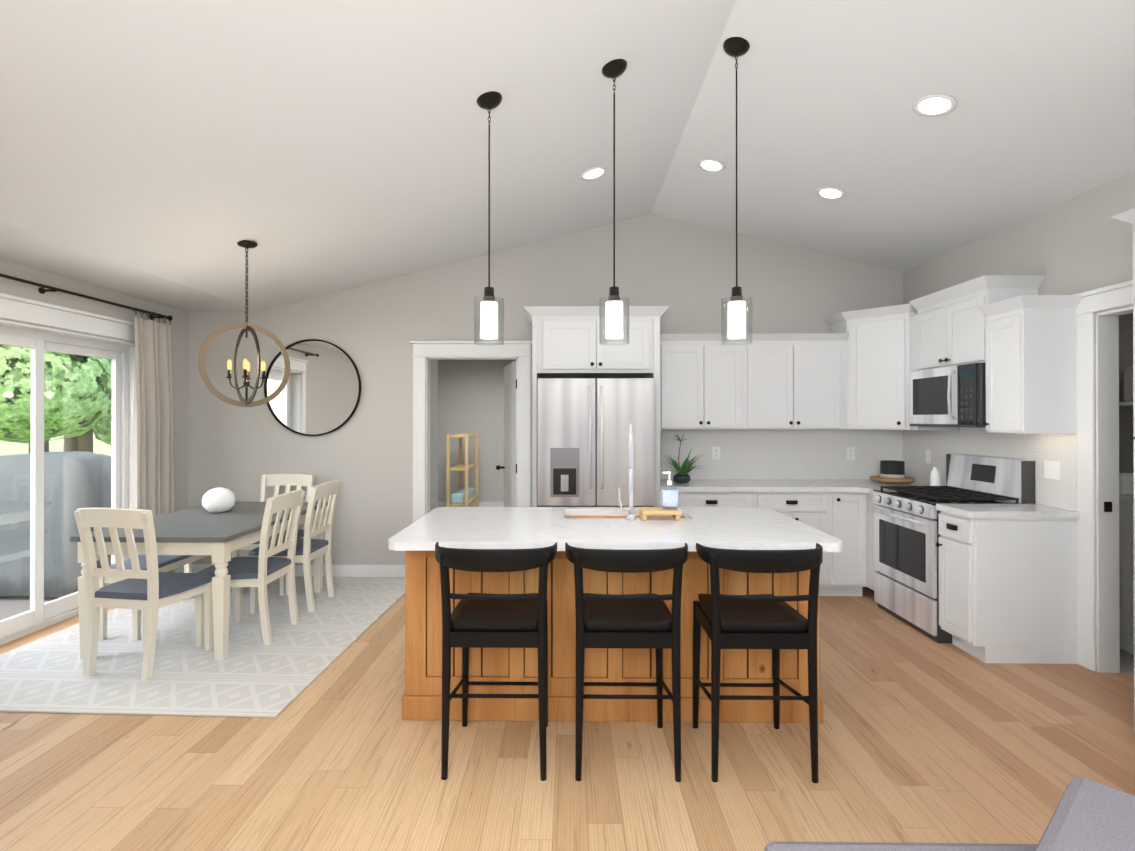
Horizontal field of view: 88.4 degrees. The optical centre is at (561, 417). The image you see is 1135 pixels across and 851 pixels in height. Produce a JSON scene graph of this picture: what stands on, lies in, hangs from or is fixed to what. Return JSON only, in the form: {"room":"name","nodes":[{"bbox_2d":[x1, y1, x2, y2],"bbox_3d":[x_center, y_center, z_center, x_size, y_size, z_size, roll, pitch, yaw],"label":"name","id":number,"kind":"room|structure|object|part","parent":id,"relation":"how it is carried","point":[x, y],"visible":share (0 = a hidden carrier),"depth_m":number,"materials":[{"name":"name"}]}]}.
{"room":"kitchen and dining room","nodes":[
{"label":"kitchen and dining room","id":0,"kind":"room"},
{"bbox_2d":[0,259,187,568],"bbox_3d":[-3.637,-0.328,1.625,0.200,3.600,7.650,0,0,1],"label":"wall","id":1,"kind":"structure","parent":0,"point":[179,331],"depth_m":4.73,"materials":[{"name":"grey paint"}]},
{"bbox_2d":[0,325,128,644],"bbox_3d":[-3.664,0.442,4.014,0.080,2.075,1.740,0,0,1],"label":"door","id":2,"kind":"structure","parent":1,"relation":"in","point":[40,614],"depth_m":4.14,"materials":[{"name":"white"}]},
{"bbox_2d":[0,293,134,558],"bbox_3d":[-3.583,0.354,4.013,0.242,2.250,2.030,0,0,1],"label":"door frame","id":3,"kind":"structure","parent":1,"relation":"attached to","point":[17,308],"depth_m":4.18,"materials":[{"name":"white wood"}]},
{"bbox_2d":[0,273,174,571],"bbox_3d":[-3.432,0.288,3.959,0.142,2.352,2.274,0,0,1],"label":"curtain","id":4,"kind":"object","parent":1,"relation":"attached to","point":[153,453],"visible":0.79,"depth_m":4.81,"materials":[{"name":"beige fabric"}]},
{"bbox_2d":[175,566,183,572],"bbox_3d":[-3.480,1.425,5.213,0.015,0.115,0.420,0,0,1],"label":"baseboard","id":5,"kind":"structure","parent":1,"relation":"attached to","point":[179,570],"depth_m":5.32,"materials":[{"name":"white"}]},
{"bbox_2d":[430,360,441,510],"bbox_3d":[-1.328,0.184,5.727,0.144,2.600,0.380,0,0,1],"label":"wall","id":6,"kind":"structure","parent":0,"point":[435,365],"depth_m":5.81,"materials":[{"name":"grey paint"}]},
{"bbox_2d":[442,360,514,501],"bbox_3d":[-0.816,0.196,9.611,3.780,2.600,0.100,0,0,1],"label":"wall","id":7,"kind":"structure","parent":0,"point":[466,396],"depth_m":9.57,"materials":[{"name":"grey paint"}]},
{"bbox_2d":[438,502,503,506],"bbox_3d":[-0.827,1.438,9.550,3.800,0.115,0.015,0,0,1],"label":"baseboard","id":8,"kind":"structure","parent":7,"relation":"attached to","point":[482,504],"depth_m":9.55,"materials":[{"name":"white wood"}]},
{"bbox_2d":[188,213,902,564],"bbox_3d":[-0.213,-0.316,5.463,6.980,3.600,0.120,0,0,1],"label":"wall","id":9,"kind":"structure","parent":0,"point":[684,271],"depth_m":5.42,"materials":[{"name":"grey paint"}]},
{"bbox_2d":[192,564,405,577],"bbox_3d":[-2.431,1.426,5.422,2.105,0.115,0.015,0,0,1],"label":"baseboard","id":10,"kind":"structure","parent":9,"relation":"attached to","point":[389,571],"depth_m":5.41,"materials":[{"name":"white"}]},
{"bbox_2d":[264,339,361,435],"bbox_3d":[-2.307,-0.276,5.413,0.898,0.898,0.030,0,0,1],"label":"round mirror","id":11,"kind":"object","parent":9,"relation":"attached to","point":[319,394],"visible":0.92,"depth_m":5.41,"materials":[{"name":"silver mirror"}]},
{"bbox_2d":[410,341,531,522],"bbox_3d":[-0.829,0.389,5.449,1.140,2.190,0.162,0,0,1],"label":"door frame","id":12,"kind":"structure","parent":9,"relation":"attached to","point":[424,353],"depth_m":5.39,"materials":[{"name":"white wood"}]},
{"bbox_2d":[496,360,516,506],"bbox_3d":[-0.547,0.464,5.915,0.317,2.018,0.786,0,0,1],"label":"door leaf","id":13,"kind":"structure","parent":9,"relation":"in","point":[509,467],"depth_m":5.85,"materials":[{"name":"white wood"}]},
{"bbox_2d":[660,339,711,428],"bbox_3d":[1.052,-0.280,5.209,0.473,0.765,0.345,0,0,1],"label":"upper cabinet","id":14,"kind":"object","parent":9,"relation":"attached to","point":[685,364],"depth_m":5.04,"materials":[{"name":"white wood"}]},
{"bbox_2d":[712,339,747,428],"bbox_3d":[1.377,-0.280,5.204,0.410,0.765,0.345,0,0,1],"label":"upper cabinet","id":15,"kind":"object","parent":9,"relation":"attached to","point":[729,362],"depth_m":5.04,"materials":[{"name":"white wood"}]},
{"bbox_2d":[748,339,803,428],"bbox_3d":[1.820,-0.280,5.198,0.475,0.765,0.345,0,0,1],"label":"upper cabinet","id":16,"kind":"object","parent":9,"relation":"attached to","point":[775,366],"depth_m":5.03,"materials":[{"name":"white wood"}]},
{"bbox_2d":[660,429,899,478],"bbox_3d":[1.974,0.337,5.364,2.317,0.462,0.009,0,0,1],"label":"tile backsplash","id":17,"kind":"structure","parent":9,"relation":"attached to","point":[783,453],"depth_m":5.36,"materials":[{"name":"white tile"}]},
{"bbox_2d":[712,447,719,458],"bbox_3d":[1.421,0.327,5.363,0.072,0.116,0.005,0,0,1],"label":"electrical outlet plate","id":18,"kind":"object","parent":17,"relation":"attached to","point":[715,450],"depth_m":5.36,"materials":[{"name":"white plastic"}]},
{"bbox_2d":[847,447,854,459],"bbox_3d":[2.648,0.332,5.346,0.072,0.116,0.005,0,0,1],"label":"electrical outlet plate","id":19,"kind":"object","parent":17,"relation":"attached to","point":[850,450],"depth_m":5.35,"materials":[{"name":"white plastic"}]},
{"bbox_2d":[804,339,847,428],"bbox_3d":[2.202,-0.280,5.193,0.522,0.765,0.345,0,0,1],"label":"upper cabinet","id":20,"kind":"object","parent":9,"relation":"attached to","point":[825,360],"depth_m":5.03,"materials":[{"name":"white wood"}]},
{"bbox_2d":[828,311,951,429],"bbox_3d":[2.794,-0.368,5.025,0.666,0.940,0.665,0,0,1],"label":"upper cabinet","id":21,"kind":"object","parent":9,"relation":"attached to","point":[879,342],"depth_m":4.84,"materials":[{"name":"white wood"}]},
{"bbox_2d":[0,587,1134,850],"bbox_3d":[0.703,1.502,1.570,8.920,0.060,7.670,0,0,1],"label":"floor","id":22,"kind":"structure","parent":0,"point":[922,737],"depth_m":2.46,"materials":[{"name":"brown wood"}]},
{"bbox_2d":[0,577,404,717],"bbox_3d":[-2.401,1.475,4.157,2.100,0.009,2.500,0,0,2],"label":"rug","id":23,"kind":"object","parent":22,"relation":"on","point":[251,675],"visible":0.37,"depth_m":3.51,"materials":[{"name":"fabric"}]},
{"bbox_2d":[74,508,212,679],"bbox_3d":[-2.484,0.994,3.516,0.490,0.974,0.534,0,0,9],"label":"dining chair","id":24,"kind":"object","parent":23,"relation":"on","point":[150,591],"visible":0.98,"depth_m":3.33,"materials":[{"name":"beige paint"}]},
{"bbox_2d":[98,555,214,639],"bbox_3d":[-2.925,1.245,4.306,0.320,0.470,0.960,0,0,1],"label":"bench","id":25,"kind":"object","parent":23,"relation":"on","point":[166,563],"visible":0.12,"depth_m":3.95,"materials":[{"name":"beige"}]},
{"bbox_2d":[69,502,327,659],"bbox_3d":[-2.475,1.100,4.250,0.950,0.760,1.500,0,0,1],"label":"dining table","id":26,"kind":"object","parent":23,"relation":"on","point":[220,537],"visible":0.69,"depth_m":3.57,"materials":[{"name":"grey wood"}]},
{"bbox_2d":[202,487,235,512],"bbox_3d":[-2.608,0.627,4.444,0.226,0.186,0.226,0,0,1],"label":"vase","id":27,"kind":"object","parent":26,"relation":"on","point":[218,500],"visible":1,"depth_m":4.37,"materials":[{"name":"white ceramic"}]},
{"bbox_2d":[195,489,304,646],"bbox_3d":[-2.109,0.995,3.976,0.534,0.974,0.490,0,0,1],"label":"dining chair","id":28,"kind":"object","parent":23,"relation":"on","point":[262,570],"visible":0.85,"depth_m":3.87,"materials":[{"name":"beige paint"}]},
{"bbox_2d":[231,474,314,594],"bbox_3d":[-2.489,0.998,5.066,0.490,0.974,0.534,0,0,1],"label":"dining chair","id":29,"kind":"object","parent":23,"relation":"on","point":[288,481],"visible":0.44,"depth_m":5.29,"materials":[{"name":"beige paint"}]},
{"bbox_2d":[249,480,339,613],"bbox_3d":[-2.100,0.997,4.615,0.534,0.974,0.490,0,0,1],"label":"dining chair","id":30,"kind":"object","parent":23,"relation":"on","point":[308,549],"visible":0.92,"depth_m":4.51,"materials":[{"name":"beige paint"}]},
{"bbox_2d":[435,542,556,780],"bbox_3d":[-0.274,1.002,2.571,0.514,0.946,0.493,0,0,1],"label":"bar stool","id":31,"kind":"object","parent":22,"relation":"on","point":[478,620],"visible":1,"depth_m":2.38,"materials":[{"name":"black wood"}]},
{"bbox_2d":[523,306,668,506],"bbox_3d":[0.286,0.292,5.051,1.185,2.380,0.678,0,0,1],"label":"tall cabinet","id":32,"kind":"object","parent":22,"relation":"on","point":[565,342],"visible":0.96,"depth_m":4.77,"materials":[{"name":"white wood"}]},
{"bbox_2d":[537,378,654,506],"bbox_3d":[0.277,0.587,4.936,0.925,1.790,0.816,0,0,1],"label":"refrigerator","id":33,"kind":"object","parent":22,"relation":"on","point":[583,424],"visible":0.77,"depth_m":4.58,"materials":[{"name":"grey metal"}]},
{"bbox_2d":[388,507,842,722],"bbox_3d":[0.247,1.019,3.139,2.075,0.915,1.047,0,0,1],"label":"kitchen island","id":34,"kind":"object","parent":22,"relation":"on","point":[422,698],"depth_m":2.85,"materials":[{"name":"brown wood"}]},
{"bbox_3d":[0.247,0.671,3.140,2.075,0.219,1.047,0,0,1],"label":"kitchen island top","id":35,"kind":"part","parent":34,"relation":"part of","materials":[{"name":"white stone"}]},
{"bbox_2d":[618,424,635,519],"bbox_3d":[0.368,0.299,3.304,0.112,0.526,0.252,0,0,1],"label":"faucet","id":36,"kind":"object","parent":34,"relation":"on","point":[631,515],"visible":1,"depth_m":3.19,"materials":[{"name":"silver metal"}]},
{"bbox_2d":[639,507,680,519],"bbox_3d":[0.546,0.536,3.250,0.210,0.052,0.150,0,0,1],"label":"board","id":37,"kind":"object","parent":34,"relation":"on","point":[675,512],"visible":0.98,"depth_m":3.19,"materials":[{"name":"brown wood"}]},
{"bbox_2d":[661,471,677,508],"bbox_3d":[0.601,0.405,3.250,0.082,0.208,0.052,0,0,1],"label":"soap bottle","id":38,"kind":"object","parent":37,"relation":"on","point":[669,497],"visible":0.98,"depth_m":3.22,"materials":[{"name":"white plastic"}]},
{"bbox_2d":[565,542,687,781],"bbox_3d":[0.273,1.002,2.564,0.514,0.946,0.493,0,0,1],"label":"bar stool","id":39,"kind":"object","parent":22,"relation":"on","point":[648,621],"visible":1,"depth_m":2.37,"materials":[{"name":"black wood"}]},
{"bbox_2d":[660,492,755,506],"bbox_3d":[1.192,1.045,5.068,0.762,0.876,0.614,0,0,1],"label":"base cabinet","id":40,"kind":"object","parent":22,"relation":"on","point":[685,499],"depth_m":4.77,"materials":[{"name":"white wood"}]},
{"bbox_2d":[660,479,929,492],"bbox_3d":[1.967,0.587,5.000,2.314,0.040,0.730,0,0,1],"label":"countertop","id":41,"kind":"structure","parent":40,"relation":"on","point":[869,486],"depth_m":4.86,"materials":[{"name":"white stone"}]},
{"bbox_2d":[664,432,708,482],"bbox_3d":[1.080,0.349,5.058,0.477,0.436,0.560,0,0,1],"label":"potted plant","id":42,"kind":"object","parent":41,"relation":"on","point":[682,476],"visible":1,"depth_m":5.01,"materials":[{"name":"green plant"}]},
{"bbox_2d":[870,475,915,483],"bbox_3d":[2.871,0.543,5.068,0.350,0.048,0.350,0,0,1],"label":"serving board","id":43,"kind":"object","parent":41,"relation":"on","point":[906,479],"visible":0.9,"depth_m":4.95,"materials":[{"name":"brown wood"}]},
{"bbox_2d":[880,460,904,477],"bbox_3d":[2.871,0.448,5.068,0.186,0.140,0.186,0,0,1],"label":"canister","id":44,"kind":"object","parent":43,"relation":"on","point":[892,468],"visible":1,"depth_m":5.00,"materials":[{"name":"black ceramic"}]},
{"bbox_2d":[930,467,939,485],"bbox_3d":[2.976,0.480,4.652,0.072,0.170,0.071,0,0,1],"label":"bottle","id":45,"kind":"object","parent":41,"relation":"on","point":[934,476],"visible":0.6,"depth_m":4.63,"materials":[{"name":"white ceramic"}]},
{"bbox_2d":[693,543,822,782],"bbox_3d":[0.826,1.002,2.556,0.514,0.946,0.493,0,0,1],"label":"bar stool","id":46,"kind":"object","parent":22,"relation":"on","point":[775,624],"visible":1,"depth_m":2.37,"materials":[{"name":"black wood"}]},
{"bbox_2d":[756,492,831,595],"bbox_3d":[1.879,1.045,5.059,0.611,0.876,0.614,0,0,1],"label":"base cabinet","id":47,"kind":"object","parent":22,"relation":"on","point":[813,509],"depth_m":4.76,"materials":[{"name":"white wood"}]},
{"bbox_2d":[832,492,867,595],"bbox_3d":[2.339,1.045,5.052,0.310,0.876,0.614,0,0,1],"label":"base cabinet","id":48,"kind":"object","parent":22,"relation":"on","point":[849,509],"depth_m":4.75,"materials":[{"name":"white wood"}]},
{"bbox_2d":[868,493,877,589],"bbox_3d":[2.805,1.044,4.665,0.633,0.876,0.183,0,0,1],"label":"base cabinet","id":49,"kind":"object","parent":22,"relation":"on","point":[871,570],"depth_m":4.70,"materials":[{"name":"white wood"}]},
{"bbox_2d":[868,487,885,493],"bbox_3d":[2.772,0.586,4.627,0.694,0.040,0.113,0,0,1],"label":"countertop","id":50,"kind":"structure","parent":49,"relation":"on","point":[870,489],"depth_m":4.65,"materials":[{"name":"white stone"}]},
{"bbox_2d":[764,777,1134,850],"bbox_3d":[0.784,1.016,0.327,0.849,0.905,1.511,0,0,-40],"label":"sectional sofa","id":51,"kind":"object","parent":22,"relation":"on","point":[1089,815],"visible":1,"depth_m":0.85,"materials":[{"name":"grey fabric"}]},
{"bbox_2d":[869,453,1034,642],"bbox_3d":[2.736,0.880,4.193,0.727,1.200,0.754,0,0,1],"label":"range","id":52,"kind":"object","parent":22,"relation":"on","point":[906,553],"visible":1,"depth_m":4.08,"materials":[{"name":"grey metal"}]},
{"bbox_2d":[936,511,1076,663],"bbox_3d":[2.782,1.041,3.657,0.652,0.876,0.311,0,0,1],"label":"base cabinet","id":53,"kind":"object","parent":22,"relation":"on","point":[1007,590],"depth_m":3.50,"materials":[{"name":"white wood"}]},
{"bbox_2d":[936,504,1079,517],"bbox_3d":[2.774,0.583,3.649,0.664,0.040,0.330,0,0,1],"label":"countertop","id":54,"kind":"structure","parent":53,"relation":"on","point":[965,510],"depth_m":3.53,"materials":[{"name":"white stone"}]},
{"bbox_2d":[1111,208,1134,731],"bbox_3d":[2.760,0.291,2.085,0.651,2.365,1.010,0,0,1],"label":"pantry cabinet","id":55,"kind":"object","parent":22,"relation":"on","point":[1128,216],"visible":1,"depth_m":2.52,"materials":[{"name":"grey wood"}]},
{"bbox_2d":[1119,473,1133,654],"bbox_3d":[3.889,0.917,3.433,0.700,1.120,0.680,0,0,1],"label":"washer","id":56,"kind":"object","parent":22,"relation":"on","point":[1126,532],"visible":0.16,"depth_m":3.67,"materials":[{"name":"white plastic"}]},
{"bbox_2d":[0,0,1134,311],"bbox_3d":[-0.197,-1.507,1.606,6.920,1.021,7.700,0,0,1],"label":"ceiling","id":57,"kind":"structure","parent":0,"point":[168,152],"depth_m":3.04,"materials":[{"name":"white paint"}]},
{"bbox_2d":[198,240,289,406],"bbox_3d":[-2.115,-0.620,3.920,0.402,1.104,0.409,0,0,1],"label":"orb chandelier","id":58,"kind":"object","parent":57,"relation":"hanging from","point":[246,328],"visible":1,"depth_m":3.90,"materials":[{"name":"brown metal"}]},
{"bbox_2d":[474,91,503,345],"bbox_3d":[-0.365,-0.998,2.947,0.151,1.254,0.151,0,0,1],"label":"pendant light","id":59,"kind":"object","parent":57,"relation":"hanging from","point":[488,326],"visible":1,"depth_m":2.92,"materials":[{"name":"white glass"}]},
{"bbox_2d":[580,166,606,180],"bbox_3d":[0.230,-1.741,4.171,0.195,0.054,0.199,0,0,-5],"label":"recessed light","id":60,"kind":"object","parent":57,"relation":"in","point":[593,173],"depth_m":4.17,"materials":[{"name":"white plastic"}]},
{"bbox_2d":[599,59,628,344],"bbox_3d":[0.265,-1.076,2.939,0.151,1.410,0.151,0,0,1],"label":"pendant light","id":61,"kind":"object","parent":57,"relation":"hanging from","point":[614,304],"visible":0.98,"depth_m":2.91,"materials":[{"name":"white glass"}]},
{"bbox_2d":[697,158,724,172],"bbox_3d":[1.081,-1.820,4.220,0.195,0.053,0.199,0,0,-5],"label":"recessed light","id":62,"kind":"object","parent":57,"relation":"in","point":[706,164],"depth_m":4.21,"materials":[{"name":"white plastic"}]},
{"bbox_2d":[721,37,752,345],"bbox_3d":[0.882,-1.131,2.940,0.151,1.520,0.151,0,0,1],"label":"pendant light","id":63,"kind":"object","parent":57,"relation":"hanging from","point":[735,47],"visible":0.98,"depth_m":2.91,"materials":[{"name":"white glass"}]},
{"bbox_2d":[816,187,845,199],"bbox_3d":[1.938,-1.614,4.207,0.195,0.053,0.199,0,0,-5],"label":"recessed light","id":64,"kind":"object","parent":57,"relation":"in","point":[829,193],"depth_m":4.20,"materials":[{"name":"white plastic"}]},
{"bbox_2d":[912,94,956,116],"bbox_3d":[1.932,-1.616,3.027,0.195,0.053,0.199,0,0,-5],"label":"recessed light","id":65,"kind":"object","parent":57,"relation":"in","point":[934,105],"depth_m":3.02,"materials":[{"name":"white plastic"}]},
{"bbox_2d":[903,171,1134,671],"bbox_3d":[3.142,-0.328,1.531,0.120,3.600,7.650,0,0,1],"label":"wall","id":66,"kind":"structure","parent":0,"point":[1082,242],"depth_m":3.63,"materials":[{"name":"grey paint"}]},
{"bbox_2d":[912,299,939,371],"bbox_3d":[2.945,-0.600,4.357,0.345,0.480,0.439,0,0,1],"label":"upper cabinet","id":67,"kind":"object","parent":66,"relation":"attached to","point":[926,319],"depth_m":4.45,"materials":[{"name":"white wood"}]},
{"bbox_2d":[900,427,1076,510],"bbox_3d":[3.114,0.318,4.425,0.011,0.494,1.830,0,0,1],"label":"tile backsplash","id":68,"kind":"structure","parent":66,"relation":"attached to","point":[1062,493],"depth_m":4.09,"materials":[{"name":"white tile"}]},
{"bbox_2d":[926,449,930,463],"bbox_3d":[3.114,0.333,4.955,0.003,0.116,0.072,0,0,1],"label":"electrical outlet plate","id":69,"kind":"object","parent":68,"relation":"attached to","point":[928,452],"depth_m":4.95,"materials":[{"name":"white plastic"}]},
{"bbox_2d":[1044,460,1059,479],"bbox_3d":[3.097,0.332,3.685,0.003,0.116,0.120,0,0,1],"label":"electrical outlet plate","id":70,"kind":"object","parent":68,"relation":"attached to","point":[1051,469],"depth_m":3.68,"materials":[{"name":"white plastic"}]},
{"bbox_2d":[940,287,1039,367],"bbox_3d":[2.941,-0.601,4.034,0.345,0.480,0.439,0,0,1],"label":"upper cabinet","id":71,"kind":"object","parent":66,"relation":"attached to","point":[962,315],"depth_m":3.96,"materials":[{"name":"white wood"}]},
{"bbox_2d":[910,363,985,427],"bbox_3d":[2.893,-0.144,4.193,0.445,0.424,0.750,0,0,1],"label":"microwave","id":72,"kind":"object","parent":71,"relation":"attached to","point":[952,396],"visible":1,"depth_m":4.07,"materials":[{"name":"grey metal"}]},
{"bbox_2d":[983,307,1076,433],"bbox_3d":[2.935,-0.279,3.662,0.345,0.755,0.304,0,0,1],"label":"upper cabinet","id":73,"kind":"object","parent":66,"relation":"attached to","point":[1016,334],"depth_m":3.51,"materials":[{"name":"white wood"}]},
{"bbox_2d":[1073,280,1132,672],"bbox_3d":[3.141,0.369,2.974,0.162,2.215,1.110,0,0,1],"label":"door frame","id":74,"kind":"structure","parent":66,"relation":"attached to","point":[1098,609],"depth_m":3.38,"materials":[{"name":"white wood"}]},
{"bbox_2d":[1104,502,1111,511],"bbox_3d":[3.160,0.517,3.376,0.045,0.060,0.008,0,0,1],"label":"strike plate","id":75,"kind":"object","parent":74,"relation":"attached to","point":[1107,506],"depth_m":3.37,"materials":[{"name":"black metal"}]},
{"bbox_2d":[1119,313,1134,472],"bbox_3d":[4.149,0.179,3.841,1.830,2.600,0.100,0,0,1],"label":"wall","id":76,"kind":"structure","parent":0,"point":[1126,439],"depth_m":3.79,"materials":[{"name":"grey paint"}]},
{"bbox_2d":[1119,367,1132,405],"bbox_3d":[4.141,-0.197,3.615,1.500,0.250,0.345,0,0,1],"label":"shelf","id":77,"kind":"object","parent":76,"relation":"attached to","point":[1128,385],"visible":0.64,"depth_m":3.69,"materials":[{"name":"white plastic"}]},
{"bbox_3d":[-0.855,1.520,7.532,4.000,0.060,4.250,0,0,1],"label":"floor","id":78,"kind":"structure","parent":0,"visible":0},
{"bbox_2d":[446,433,477,506],"bbox_3d":[-1.468,0.868,8.717,0.304,1.250,0.944,0,0,1],"label":"shelf unit","id":79,"kind":"object","parent":78,"relation":"on","point":[463,496],"visible":0.92,"depth_m":8.30,"materials":[{"name":"brown wood"}]},
{"label":"outside","id":80,"kind":"structure","parent":0,"visible":0},
{"bbox_2d":[0,437,111,455],"bbox_3d":[-46.697,2.214,15.592,86.300,0.100,110.000,0,0,1],"label":"ground","id":81,"kind":"structure","parent":80,"point":[101,445],"depth_m":43.53,"materials":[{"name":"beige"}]},
{"bbox_2d":[0,596,59,619],"bbox_3d":[-5.452,1.325,4.221,3.498,1.610,6.800,0,0,1],"label":"deck","id":82,"kind":"object","parent":81,"relation":"on","point":[8,604],"depth_m":4.71,"materials":[{"name":"grey"}]},
{"bbox_2d":[0,452,111,596],"bbox_3d":[-4.508,0.898,5.129,1.192,1.183,0.683,0,0,1],"label":"grill","id":83,"kind":"object","parent":82,"relation":"on","point":[48,543],"depth_m":4.81,"materials":[{"name":"grey metal"}]},
{"bbox_2d":[5,371,54,451],"bbox_3d":[-14.267,-3.350,15.814,5.189,11.128,7.234,0,0,1],"label":"tree","id":84,"kind":"object","parent":81,"relation":"on","point":[46,446],"depth_m":15.76,"materials":[{"name":"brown plant"}]},
{"bbox_2d":[6,429,56,451],"bbox_3d":[-19.326,-3.924,21.438,5.875,12.310,5.753,0,0,1],"label":"tree","id":85,"kind":"object","parent":81,"relation":"on","point":[19,435],"depth_m":21.51,"materials":[{"name":"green plant"}]},
{"bbox_2d":[0,344,111,451],"bbox_3d":[-11.707,-2.954,13.998,6.157,10.326,5.806,0,0,1],"label":"tree","id":86,"kind":"object","parent":81,"relation":"on","point":[73,448],"depth_m":12.13,"materials":[{"name":"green plant"}]},
{"bbox_2d":[0,345,111,451],"bbox_3d":[-10.790,-2.800,13.115,4.348,10.012,5.386,0,0,1],"label":"tree","id":87,"kind":"object","parent":81,"relation":"on","point":[103,366],"depth_m":11.55,"materials":[{"name":"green plant"}]}
]}

